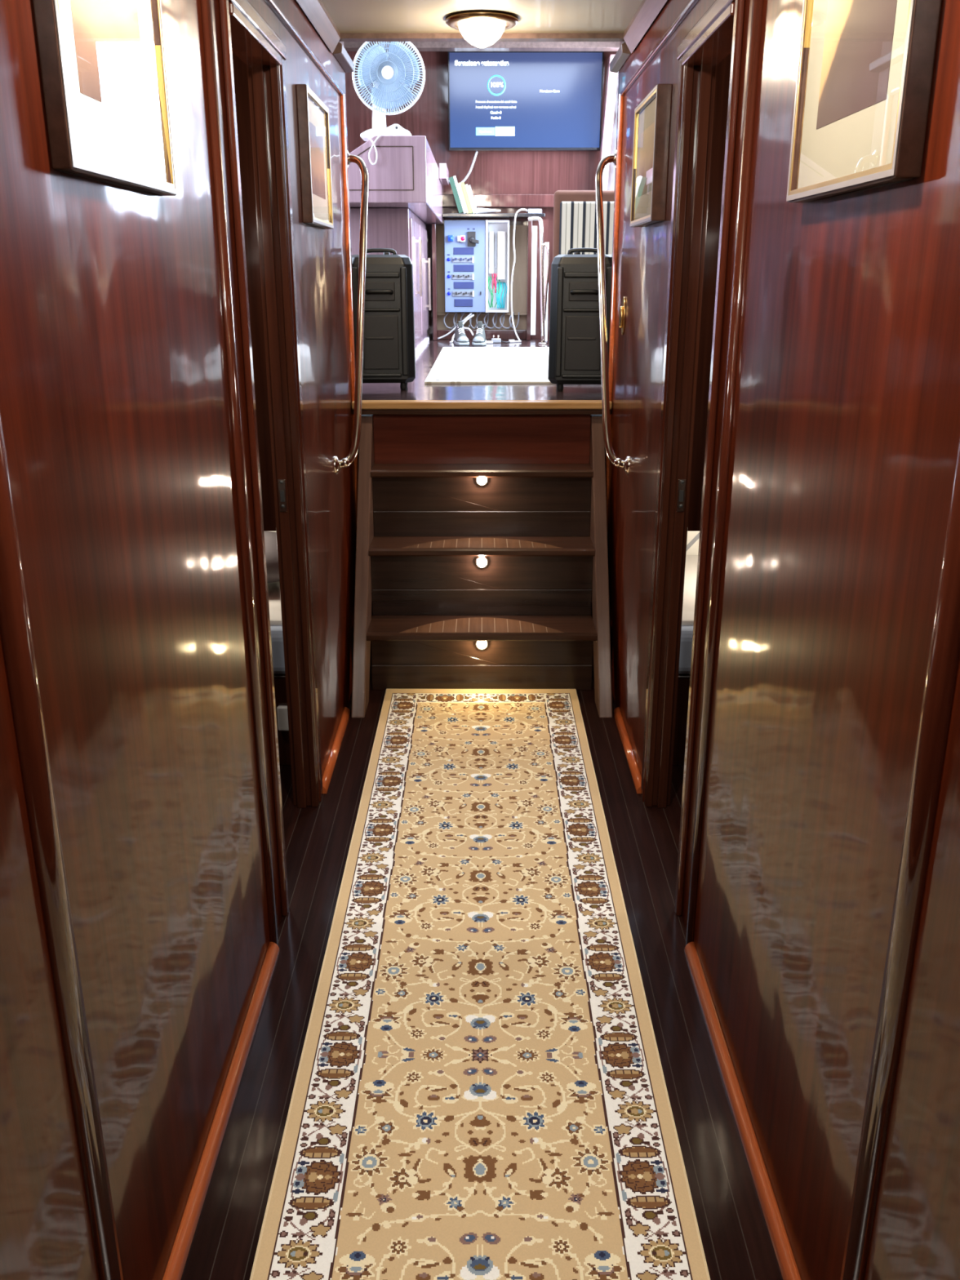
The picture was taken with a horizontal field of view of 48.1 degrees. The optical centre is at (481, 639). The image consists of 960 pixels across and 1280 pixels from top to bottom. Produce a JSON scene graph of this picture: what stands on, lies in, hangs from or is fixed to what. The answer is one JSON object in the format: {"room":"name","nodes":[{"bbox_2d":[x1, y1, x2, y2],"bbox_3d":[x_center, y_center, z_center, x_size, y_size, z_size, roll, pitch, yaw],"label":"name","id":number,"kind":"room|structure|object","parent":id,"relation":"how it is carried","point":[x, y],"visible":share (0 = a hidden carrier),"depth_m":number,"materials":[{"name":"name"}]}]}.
{"room":"ship interior","nodes":[
{"label":"ship interior","id":0,"kind":"room"},
{"bbox_2d":[0,0,356,1279],"bbox_3d":[-0.509,-0.116,1.275,0.062,2.300,5.890,0,19,0],"label":"wall","id":1,"kind":"structure","parent":0,"point":[115,411],"depth_m":1.52,"materials":[{"name":"brown wood"}]},
{"bbox_2d":[0,412,123,1279],"bbox_3d":[-0.470,0.082,1.126,0.016,2.020,0.050,0,19,0],"label":"trim","id":2,"kind":"structure","parent":1,"relation":"attached to","point":[15,621],"depth_m":1.17,"materials":[{"name":"brown wood"}]},
{"bbox_2d":[32,0,177,195],"bbox_3d":[-0.466,-0.780,1.338,0.024,0.396,0.435,0,19,0],"label":"framed picture","id":3,"kind":"object","parent":1,"relation":"attached to","point":[103,63],"visible":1,"depth_m":1.34,"materials":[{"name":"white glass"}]},
{"bbox_2d":[70,0,147,123],"bbox_3d":[-0.466,-0.782,1.337,0.001,0.220,0.265,0,19,0],"label":"artwork","id":4,"kind":"object","parent":3,"relation":"attached to","point":[106,38],"depth_m":1.35},
{"bbox_2d":[162,942,279,1279],"bbox_3d":[-0.468,1.284,0.688,0.020,0.026,3.678,0,19,0],"label":"baseboard","id":5,"kind":"structure","parent":1,"relation":"attached to","point":[177,1261],"depth_m":1.90,"materials":[{"name":"brown wood"}]},
{"bbox_2d":[200,0,278,946],"bbox_3d":[-0.471,-0.257,2.125,0.014,2.020,0.036,0,19,0],"label":"trim","id":6,"kind":"structure","parent":1,"relation":"attached to","point":[206,5],"depth_m":2.07,"materials":[{"name":"brown wood"}]},
{"bbox_2d":[218,0,323,915],"bbox_3d":[-0.502,-0.401,2.536,0.084,2.030,0.630,0,19,0],"label":"door frame","id":7,"kind":"structure","parent":1,"relation":"in","point":[245,33],"depth_m":2.62,"materials":[{"name":"brown wood"}]},
{"bbox_2d":[265,0,343,95],"bbox_3d":[-0.472,-0.925,0.911,0.012,0.021,5.720,0,19,0],"label":"trim","id":8,"kind":"structure","parent":1,"relation":"attached to","point":[272,3],"depth_m":2.81,"materials":[{"name":"brown wood"}]},
{"bbox_2d":[296,84,333,229],"bbox_3d":[-0.464,-1.340,3.017,0.028,0.335,0.425,0,19,0],"label":"framed picture","id":9,"kind":"object","parent":1,"relation":"attached to","point":[313,125],"visible":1,"depth_m":2.97,"materials":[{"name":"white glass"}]},
{"bbox_2d":[308,120,325,199],"bbox_3d":[-0.462,-1.341,3.016,0.001,0.179,0.275,0,19,0],"label":"artwork","id":10,"kind":"object","parent":9,"relation":"attached to","point":[316,130],"depth_m":3.01},
{"bbox_2d":[296,0,340,53],"bbox_3d":[-0.462,-0.993,0.777,0.033,0.058,5.510,0,19,0],"label":"trim","id":11,"kind":"structure","parent":1,"relation":"attached to","point":[315,11],"depth_m":3.08,"materials":[{"name":"wood"}]},
{"bbox_2d":[322,706,351,793],"bbox_3d":[-0.468,0.343,3.459,0.020,0.026,0.610,0,19,0],"label":"baseboard","id":12,"kind":"structure","parent":1,"relation":"attached to","point":[329,769],"depth_m":3.42,"materials":[{"name":"brown wood"}]},
{"bbox_2d":[333,41,354,72],"bbox_3d":[-0.462,-1.956,3.600,0.032,0.048,0.345,0,19,0],"label":"trim","id":13,"kind":"structure","parent":1,"relation":"attached to","point":[340,52],"depth_m":3.55,"materials":[{"name":"wood"}]},
{"bbox_2d":[340,93,358,519],"bbox_3d":[-0.471,-0.888,3.970,0.014,2.030,0.045,0,19,0],"label":"trim","id":14,"kind":"structure","parent":1,"relation":"attached to","point":[342,97],"depth_m":3.80,"materials":[{"name":"brown wood"}]},
{"bbox_2d":[334,150,368,474],"bbox_3d":[-0.439,-1.134,3.652,0.082,1.036,0.685,0,19,0],"label":"handrail","id":15,"kind":"object","parent":1,"relation":"attached to","point":[345,462],"visible":0.98,"depth_m":3.63,"materials":[{"name":"metal"}]},
{"bbox_2d":[351,409,611,414],"bbox_3d":[0.000,-0.845,3.973,0.954,0.018,0.052,0,19,0],"label":"trim","id":16,"kind":"structure","parent":1,"relation":"attached to","point":[363,411],"depth_m":3.95,"materials":[{"name":"brown wood"}]},
{"bbox_2d":[358,414,605,656],"bbox_3d":[0.000,-0.390,4.174,1.200,0.955,0.024,0,19,0],"label":"trim","id":17,"kind":"structure","parent":1,"relation":"attached to","point":[362,415],"depth_m":4.25,"materials":[{"name":"brown wood"}]},
{"bbox_2d":[351,400,612,409],"bbox_3d":[0.000,-0.867,3.959,0.954,0.028,0.065,0,19,0],"label":"trim","id":18,"kind":"structure","parent":1,"relation":"attached to","point":[366,404],"depth_m":3.93,"materials":[{"name":"brown wood"}]},
{"bbox_2d":[231,52,275,530],"bbox_3d":[-1.161,-0.579,2.639,1.239,2.300,2.630,0,19,0],"label":"wall","id":19,"kind":"structure","parent":0,"point":[240,68],"depth_m":2.87,"materials":[{"name":"brown wood"}]},
{"bbox_2d":[181,656,782,1279],"bbox_3d":[0.000,1.000,1.659,3.800,0.060,6.100,0,19,0],"label":"floor","id":20,"kind":"structure","parent":0,"point":[736,1242],"depth_m":2.22,"materials":[{"name":"brown wood"}]},
{"bbox_2d":[267,581,290,765],"bbox_3d":[-1.145,0.038,3.688,1.199,0.458,0.890,0,19,0],"label":"bunk bed","id":21,"kind":"object","parent":20,"relation":"on","point":[273,588],"visible":0.02,"depth_m":3.28,"materials":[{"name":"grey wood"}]},
{"bbox_2d":[263,530,279,582],"bbox_3d":[-0.825,-0.279,3.623,0.500,0.154,0.330,0,19,0],"label":"pillow","id":22,"kind":"object","parent":21,"relation":"on","point":[270,537],"visible":0.08,"depth_m":3.52,"materials":[{"name":"grey fabric"}]},
{"bbox_2d":[276,705,288,730],"bbox_3d":[-0.600,0.240,3.291,0.050,0.080,0.019,0,19,0],"label":"wall socket","id":23,"kind":"object","parent":21,"relation":"attached to","point":[282,710],"visible":0.52,"depth_m":3.28,"materials":[{"name":"grey plastic"}]},
{"bbox_2d":[249,688,710,1279],"bbox_3d":[-0.003,0.815,2.093,0.700,0.010,3.940,0,19,0],"label":"runner rug","id":24,"kind":"object","parent":20,"relation":"on","point":[480,1092],"visible":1,"depth_m":2.13,"materials":[{"name":"beige fabric"}]},
{"bbox_2d":[351,414,612,717],"bbox_3d":[0.000,-0.289,3.866,0.904,0.968,0.643,0,19,0],"label":"staircase","id":25,"kind":"structure","parent":20,"relation":"on","point":[482,551],"depth_m":3.95,"materials":[{"name":"wood"}]},
{"bbox_2d":[475,477,488,485],"bbox_3d":[0.000,-0.589,3.954,0.046,0.046,0.010,0,19,0],"label":"step light","id":26,"kind":"object","parent":25,"relation":"attached to","point":[479,481],"depth_m":3.95,"materials":[{"name":"beige glass"}]},
{"bbox_2d":[475,555,488,568],"bbox_3d":[0.000,-0.283,3.905,0.046,0.046,0.010,0,19,0],"label":"step light","id":27,"kind":"object","parent":25,"relation":"attached to","point":[482,562],"depth_m":3.90,"materials":[{"name":"beige glass"}]},
{"bbox_2d":[475,640,488,649],"bbox_3d":[0.000,0.014,3.901,0.046,0.046,0.010,0,19,0],"label":"step light","id":28,"kind":"object","parent":25,"relation":"attached to","point":[480,645],"depth_m":3.90,"materials":[{"name":"beige glass"}]},
{"bbox_2d":[672,555,697,765],"bbox_3d":[1.145,0.038,3.688,1.199,0.458,0.890,0,19,0],"label":"bunk bed","id":29,"kind":"object","parent":20,"relation":"on","point":[691,561],"visible":0.02,"depth_m":3.31,"materials":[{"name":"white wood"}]},
{"bbox_2d":[320,0,642,32],"bbox_3d":[0.000,-1.033,0.711,1.200,0.060,5.610,0,19,0],"label":"ceiling","id":30,"kind":"structure","parent":0,"point":[348,15],"depth_m":3.12,"materials":[{"name":"beige paint"}]},
{"bbox_2d":[445,10,518,48],"bbox_3d":[0.000,-1.806,3.199,0.216,0.075,0.216,0,19,0],"label":"ceiling lamp","id":31,"kind":"object","parent":30,"relation":"attached to","point":[481,28],"visible":1,"depth_m":3.15,"materials":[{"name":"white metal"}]},
{"bbox_2d":[361,337,601,399],"bbox_3d":[0.000,-1.546,6.002,2.700,0.050,4.240,0,19,0],"label":"floor","id":32,"kind":"structure","parent":0,"point":[416,389],"depth_m":4.39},
{"bbox_2d":[351,248,415,390],"bbox_3d":[-0.404,-1.288,4.320,0.267,0.542,0.278,-1,19,-3],"label":"suitcase","id":33,"kind":"object","parent":32,"relation":"on","point":[388,343],"visible":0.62,"depth_m":4.22,"materials":[{"name":"black plastic"}]},
{"bbox_2d":[350,208,431,356],"bbox_3d":[-0.796,-2.247,6.782,0.888,0.774,2.090,0,19,0],"label":"base cabinet","id":34,"kind":"object","parent":32,"relation":"on","point":[398,229],"visible":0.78,"depth_m":5.75,"materials":[{"name":"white wood"}]},
{"bbox_2d":[348,135,448,225],"bbox_3d":[-0.562,-2.709,6.414,0.675,0.333,2.492,0,19,0],"label":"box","id":35,"kind":"object","parent":34,"relation":"on","point":[406,173],"visible":0.75,"depth_m":5.26,"materials":[{"name":"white wood"}]},
{"bbox_2d":[351,41,425,164],"bbox_3d":[-0.468,-2.644,5.288,0.335,0.597,0.285,-11,22,-29],"label":"desk fan","id":36,"kind":"object","parent":35,"relation":"on","point":[388,76],"visible":0.92,"depth_m":5.21,"materials":[{"name":"white plastic"}]},
{"bbox_2d":[354,41,422,111],"bbox_3d":[-0.454,-2.762,5.261,0.348,0.348,0.060,0,19,0],"label":"grille","id":37,"kind":"object","parent":36,"relation":"attached to","point":[412,46],"depth_m":5.24,"materials":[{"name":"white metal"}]},
{"bbox_2d":[353,41,423,113],"bbox_3d":[-0.454,-2.743,5.205,0.348,0.348,0.059,0,19,0],"label":"grille","id":38,"kind":"object","parent":36,"relation":"attached to","point":[375,66],"depth_m":5.20,"materials":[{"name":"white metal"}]},
{"bbox_2d":[437,313,471,339],"bbox_3d":[-0.194,-2.223,7.615,0.269,0.175,0.024,-9,21,-26],"label":"cable","id":39,"kind":"object","parent":32,"relation":"on","point":[468,315],"visible":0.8,"depth_m":7.61,"materials":[{"name":"white plastic"}]},
{"bbox_2d":[453,320,469,345],"bbox_3d":[-0.140,-2.046,7.162,0.094,0.149,0.270,-3,19,-8],"label":"sneaker","id":40,"kind":"object","parent":32,"relation":"on","point":[460,338],"visible":1,"depth_m":7.11,"materials":[{"name":"grey fabric"}]},
{"bbox_2d":[449,314,474,342],"bbox_3d":[-0.138,-2.171,7.490,0.166,0.176,0.383,0,19,0],"label":"cable","id":41,"kind":"object","parent":32,"relation":"on","point":[473,315],"visible":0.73,"depth_m":7.41,"materials":[{"name":"white plastic"}]},
{"bbox_2d":[471,320,486,346],"bbox_3d":[-0.014,-2.040,7.143,0.094,0.149,0.270,1,19,4],"label":"sneaker","id":42,"kind":"object","parent":32,"relation":"on","point":[479,340],"visible":1,"depth_m":7.08,"materials":[{"name":"grey fabric"}]},
{"bbox_2d":[424,346,551,383],"bbox_3d":[0.212,-1.472,5.689,0.915,0.010,2.320,0,19,0],"label":"rug","id":43,"kind":"object","parent":32,"relation":"on","point":[453,365],"visible":0.59,"depth_m":5.31,"materials":[{"name":"white fabric"}]},
{"bbox_2d":[431,213,545,340],"bbox_3d":[0.043,-2.561,7.609,0.775,0.837,0.338,0,19,0],"label":"desk","id":44,"kind":"object","parent":32,"relation":"on","point":[522,277],"visible":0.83,"depth_m":7.70,"materials":[{"name":"brown wood"}]},
{"bbox_2d":[448,176,463,213],"bbox_3d":[-0.176,-3.053,7.391,0.098,0.233,0.160,0,19,0],"label":"book","id":45,"kind":"object","parent":44,"relation":"on","point":[451,179],"visible":0.88,"depth_m":7.32,"materials":[{"name":"teal paper"}]},
{"bbox_2d":[453,175,466,213],"bbox_3d":[-0.150,-3.056,7.390,0.090,0.239,0.160,0,19,0],"label":"book","id":46,"kind":"object","parent":44,"relation":"on","point":[455,176],"visible":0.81,"depth_m":7.31,"materials":[{"name":"white paper"}]},
{"bbox_2d":[457,182,469,213],"bbox_3d":[-0.124,-3.035,7.397,0.073,0.196,0.160,0,19,0],"label":"book","id":47,"kind":"object","parent":44,"relation":"on","point":[460,184],"visible":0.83,"depth_m":7.32,"materials":[{"name":"white paper"}]},
{"bbox_2d":[460,181,472,213],"bbox_3d":[-0.104,-3.039,7.396,0.082,0.202,0.160,0,19,0],"label":"book","id":48,"kind":"object","parent":44,"relation":"on","point":[463,186],"visible":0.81,"depth_m":7.32,"materials":[{"name":"beige paper"}]},
{"bbox_2d":[465,183,475,213],"bbox_3d":[-0.079,-3.031,7.398,0.073,0.187,0.160,0,19,0],"label":"book","id":49,"kind":"object","parent":44,"relation":"on","point":[466,185],"visible":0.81,"depth_m":7.32,"materials":[{"name":"beige paper"}]},
{"bbox_2d":[468,185,478,213],"bbox_3d":[-0.059,-3.029,7.399,0.068,0.181,0.160,0,19,0],"label":"book","id":50,"kind":"object","parent":44,"relation":"on","point":[469,186],"visible":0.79,"depth_m":7.33,"materials":[{"name":"white paper"}]},
{"bbox_2d":[444,219,509,312],"bbox_3d":[-0.035,-2.639,7.603,0.458,0.616,0.225,0,19,0],"label":"electrical panel","id":51,"kind":"object","parent":44,"relation":"attached to","point":[477,251],"visible":1,"depth_m":7.57,"materials":[{"name":"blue plastic"}]},
{"bbox_2d":[448,235,453,241],"bbox_3d":[-0.216,-2.791,7.469,0.040,0.040,0.030,0,19,0],"label":"socket","id":52,"kind":"object","parent":51,"relation":"attached to","point":[451,237],"depth_m":7.45,"materials":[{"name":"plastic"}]},
{"bbox_2d":[460,235,465,241],"bbox_3d":[-0.133,-2.788,7.467,0.034,0.044,0.037,0,19,0],"label":"switch","id":53,"kind":"object","parent":51,"relation":"attached to","point":[462,237],"depth_m":7.46,"materials":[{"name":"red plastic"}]},
{"bbox_2d":[443,311,519,328],"bbox_3d":[-0.002,-2.307,7.760,0.550,0.118,0.071,0,19,0],"label":"cable bundle","id":54,"kind":"object","parent":51,"relation":"attached to","point":[455,313],"visible":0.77,"depth_m":7.75,"materials":[{"name":"grey plastic"}]},
{"bbox_2d":[477,207,500,213],"bbox_3d":[0.050,-2.971,7.440,0.160,0.040,0.060,0,19,0],"label":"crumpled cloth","id":55,"kind":"object","parent":44,"relation":"on","point":[479,210],"visible":0.91,"depth_m":7.42,"materials":[{"name":"white fabric"}]},
{"bbox_2d":[442,213,545,218],"bbox_3d":[0.081,-2.942,7.463,0.698,0.022,0.305,0,19,0],"label":"shelf","id":56,"kind":"object","parent":44,"relation":"attached to","point":[446,215],"depth_m":7.32,"materials":[{"name":"wood"}]},
{"bbox_2d":[511,208,528,342],"bbox_3d":[0.244,-2.506,7.398,0.106,0.870,0.317,5,19,14],"label":"cable","id":57,"kind":"object","parent":44,"relation":"hanging from","point":[522,209],"visible":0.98,"depth_m":7.42,"materials":[{"name":"plastic"}]},
{"bbox_2d":[527,208,542,213],"bbox_3d":[0.362,-2.947,7.395,0.095,0.030,0.100,0,19,0],"label":"box","id":58,"kind":"object","parent":44,"relation":"on","point":[530,211],"visible":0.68,"depth_m":7.35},
{"bbox_2d":[486,340,493,343],"bbox_3d":[0.048,-2.016,7.278,0.055,0.017,0.040,0,19,0],"label":"packet","id":59,"kind":"object","parent":32,"relation":"on","point":[487,341],"visible":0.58,"depth_m":7.26,"materials":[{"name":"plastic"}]},
{"bbox_2d":[491,335,510,342],"bbox_3d":[0.129,-2.058,7.348,0.128,0.051,0.040,0,19,0],"label":"power adapter","id":60,"kind":"object","parent":32,"relation":"on","point":[498,340],"visible":0.91,"depth_m":7.34,"materials":[{"name":"plastic"}]},
{"bbox_2d":[530,226,537,334],"bbox_3d":[0.367,-2.555,7.658,0.040,0.735,0.025,0,19,0],"label":"strip","id":61,"kind":"object","parent":32,"relation":"on","point":[534,248],"visible":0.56,"depth_m":7.64,"materials":[{"name":"plastic"}]},
{"bbox_2d":[528,216,550,344],"bbox_3d":[0.373,-2.375,7.114,0.150,0.803,0.068,0,19,0],"label":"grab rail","id":62,"kind":"object","parent":32,"relation":"on","point":[544,290],"visible":1,"depth_m":7.09,"materials":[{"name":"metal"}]},
{"bbox_2d":[543,242,549,342],"bbox_3d":[0.440,-2.391,7.399,0.030,0.649,0.050,0,19,0],"label":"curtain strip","id":63,"kind":"object","parent":32,"relation":"on","point":[548,243],"visible":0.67,"depth_m":7.36,"materials":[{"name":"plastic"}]},
{"bbox_2d":[547,248,612,391],"bbox_3d":[0.401,-1.272,4.272,0.267,0.542,0.278,1,19,3],"label":"suitcase","id":64,"kind":"object","parent":32,"relation":"on","point":[574,348],"visible":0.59,"depth_m":4.17,"materials":[{"name":"black plastic"}]},
{"bbox_2d":[552,190,614,259],"bbox_3d":[0.557,-1.866,5.518,0.365,0.844,0.490,0,19,0],"label":"armchair","id":65,"kind":"object","parent":32,"relation":"on","point":[575,216],"visible":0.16,"depth_m":5.58,"materials":[{"name":"fabric"}]},
{"bbox_2d":[559,201,613,254],"bbox_3d":[0.557,-2.104,5.621,0.305,0.350,0.042,0,19,0],"label":"cushion","id":66,"kind":"object","parent":65,"relation":"on","point":[577,220],"depth_m":5.58,"materials":[{"name":"fabric"}]},
{"bbox_2d":[345,51,618,337],"bbox_3d":[0.000,-3.177,7.634,2.700,2.190,0.100,0,19,0],"label":"wall","id":67,"kind":"structure","parent":0,"point":[492,172],"depth_m":7.51,"materials":[{"name":"brown wood"}]},
{"bbox_2d":[443,194,554,208],"bbox_3d":[0.275,-3.086,7.559,1.150,0.085,0.100,0,19,0],"label":"trim","id":68,"kind":"structure","parent":67,"relation":"attached to","point":[482,201],"depth_m":7.51,"materials":[{"name":"brown wood"}]},
{"bbox_2d":[447,51,604,151],"bbox_3d":[0.296,-3.683,7.359,1.052,0.612,0.065,0,19,0],"label":"television","id":69,"kind":"object","parent":67,"relation":"attached to","point":[498,100],"visible":1,"depth_m":7.33,"materials":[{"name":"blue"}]},
{"bbox_2d":[448,151,477,185],"bbox_3d":[-0.149,-3.271,7.455,0.261,0.228,0.027,-7,20,-20],"label":"cable","id":70,"kind":"object","parent":69,"relation":"hanging from","point":[476,152],"visible":0.5,"depth_m":7.47,"materials":[{"name":"white plastic"}]},
{"bbox_2d":[530,219,548,338],"bbox_3d":[0.407,-2.584,7.719,0.125,0.809,0.040,0,19,0],"label":"trim","id":71,"kind":"structure","parent":67,"relation":"attached to","point":[545,222],"depth_m":7.69,"materials":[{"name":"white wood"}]},
{"bbox_2d":[599,53,617,190],"bbox_3d":[0.853,-3.429,7.348,0.124,1.010,0.120,0,19,0],"label":"trim","id":72,"kind":"structure","parent":67,"relation":"attached to","point":[611,77],"depth_m":7.26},
{"bbox_2d":[687,52,731,530],"bbox_3d":[1.161,-0.579,2.639,1.239,2.300,2.630,0,19,0],"label":"wall","id":73,"kind":"structure","parent":0,"point":[723,68],"depth_m":2.87,"materials":[{"name":"brown wood"}]},
{"bbox_2d":[685,530,699,555],"bbox_3d":[1.145,-0.393,4.027,1.209,0.455,0.020,0,19,0],"label":"panel","id":74,"kind":"object","parent":73,"relation":"attached to","point":[694,549],"depth_m":4.03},
{"bbox_2d":[686,532,699,551],"bbox_3d":[0.795,-0.373,4.024,0.390,0.420,0.003,0,19,0],"label":"trim","id":75,"kind":"structure","parent":73,"relation":"attached to","point":[696,537],"depth_m":4.02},
{"bbox_2d":[607,0,959,1279],"bbox_3d":[0.509,-0.116,1.275,0.062,2.300,5.890,0,19,0],"label":"wall","id":76,"kind":"structure","parent":0,"point":[846,428],"depth_m":1.50,"materials":[{"name":"brown wood"}]},
{"bbox_2d":[595,151,629,474],"bbox_3d":[0.439,-1.134,3.652,0.082,1.036,0.685,0,19,0],"label":"handrail","id":77,"kind":"object","parent":76,"relation":"attached to","point":[618,462],"visible":0.94,"depth_m":3.63,"materials":[{"name":"metal"}]},
{"bbox_2d":[604,93,623,520],"bbox_3d":[0.471,-0.888,3.970,0.014,2.030,0.045,0,19,0],"label":"trim","id":78,"kind":"structure","parent":76,"relation":"attached to","point":[620,97],"depth_m":3.80,"materials":[{"name":"brown wood"}]},
{"bbox_2d":[609,41,631,72],"bbox_3d":[0.462,-1.956,3.600,0.032,0.048,0.345,0,19,0],"label":"trim","id":79,"kind":"structure","parent":76,"relation":"attached to","point":[623,53],"depth_m":3.55,"materials":[{"name":"wood"}]},
{"bbox_2d":[619,296,625,335],"bbox_3d":[0.471,-1.089,3.612,0.014,0.124,0.068,0,19,0],"label":"plate","id":80,"kind":"object","parent":76,"relation":"attached to","point":[622,310],"visible":1,"depth_m":3.60,"materials":[{"name":"gold metal"}]},
{"bbox_2d":[613,706,641,793],"bbox_3d":[0.468,0.343,3.459,0.020,0.026,0.610,0,19,0],"label":"baseboard","id":81,"kind":"structure","parent":76,"relation":"attached to","point":[636,775],"depth_m":3.42,"materials":[{"name":"brown wood"}]},
{"bbox_2d":[623,0,667,53],"bbox_3d":[0.462,-0.993,0.777,0.033,0.058,5.510,0,19,0],"label":"trim","id":82,"kind":"structure","parent":76,"relation":"attached to","point":[647,11],"depth_m":3.08,"materials":[{"name":"brown wood"}]},
{"bbox_2d":[629,84,671,227],"bbox_3d":[0.459,-1.314,2.952,0.038,0.323,0.425,0,19,0],"label":"framed picture","id":83,"kind":"object","parent":76,"relation":"attached to","point":[651,127],"visible":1,"depth_m":2.87,"materials":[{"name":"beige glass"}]},
{"bbox_2d":[638,121,654,196],"bbox_3d":[0.452,-1.315,2.951,0.001,0.167,0.275,0,19,0],"label":"artwork","id":84,"kind":"object","parent":83,"relation":"attached to","point":[647,130],"depth_m":2.95},
{"bbox_2d":[620,0,698,95],"bbox_3d":[0.472,-0.925,0.911,0.012,0.021,5.720,0,19,0],"label":"trim","id":85,"kind":"structure","parent":76,"relation":"attached to","point":[690,5],"depth_m":2.81,"materials":[{"name":"brown wood"}]},
{"bbox_2d":[640,0,745,915],"bbox_3d":[0.502,-0.401,2.536,0.084,2.030,0.630,0,19,0],"label":"door frame","id":86,"kind":"structure","parent":76,"relation":"in","point":[718,33],"depth_m":2.62,"materials":[{"name":"brown wood"}]},
{"bbox_2d":[685,0,763,945],"bbox_3d":[0.471,-0.257,2.125,0.014,2.020,0.036,0,19,0],"label":"trim","id":87,"kind":"structure","parent":76,"relation":"attached to","point":[757,5],"depth_m":2.07,"materials":[{"name":"brown wood"}]},
{"bbox_2d":[684,942,800,1279],"bbox_3d":[0.468,1.284,0.688,0.020,0.026,3.678,0,19,0],"label":"baseboard","id":88,"kind":"structure","parent":76,"relation":"attached to","point":[788,1268],"depth_m":1.90,"materials":[{"name":"brown wood"}]},
{"bbox_2d":[786,0,942,203],"bbox_3d":[0.463,-0.766,1.313,0.030,0.407,0.440,0,19,0],"label":"framed picture","id":89,"kind":"object","parent":76,"relation":"attached to","point":[864,73],"visible":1,"depth_m":1.30,"materials":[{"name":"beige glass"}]},
{"bbox_2d":[816,0,897,129],"bbox_3d":[0.460,-0.767,1.313,0.001,0.230,0.270,0,19,0],"label":"artwork","id":90,"kind":"object","parent":89,"relation":"attached to","point":[859,41],"depth_m":1.32},
{"bbox_2d":[840,438,959,1279],"bbox_3d":[0.470,0.082,1.126,0.016,2.020,0.050,0,19,0],"label":"trim","id":91,"kind":"structure","parent":76,"relation":"attached to","point":[944,647],"depth_m":1.18,"materials":[{"name":"brown wood"}]},
{"bbox_3d":[0.000,-1.796,3.641,2.700,2.040,0.330,0,19,0],"label":"wall","id":92,"kind":"structure","parent":0,"visible":0},
{"bbox_2d":[338,32,624,41],"bbox_3d":[0.000,-1.974,3.380,1.200,0.155,0.050,0,19,0],"label":"trim","id":93,"kind":"structure","parent":92,"relation":"attached to","point":[344,37],"depth_m":3.38,"materials":[{"name":"brown wood"}]},
{"bbox_3d":[0.000,-3.446,5.251,2.700,0.050,4.440,0,19,0],"label":"ceiling","id":94,"kind":"structure","parent":0,"visible":0},
{"bbox_2d":[343,41,619,51],"bbox_3d":[0.000,-3.938,7.016,2.400,0.152,0.120,0,19,0],"label":"trim","id":95,"kind":"structure","parent":94,"relation":"attached to","point":[348,46],"depth_m":6.98,"materials":[{"name":"brown wood"}]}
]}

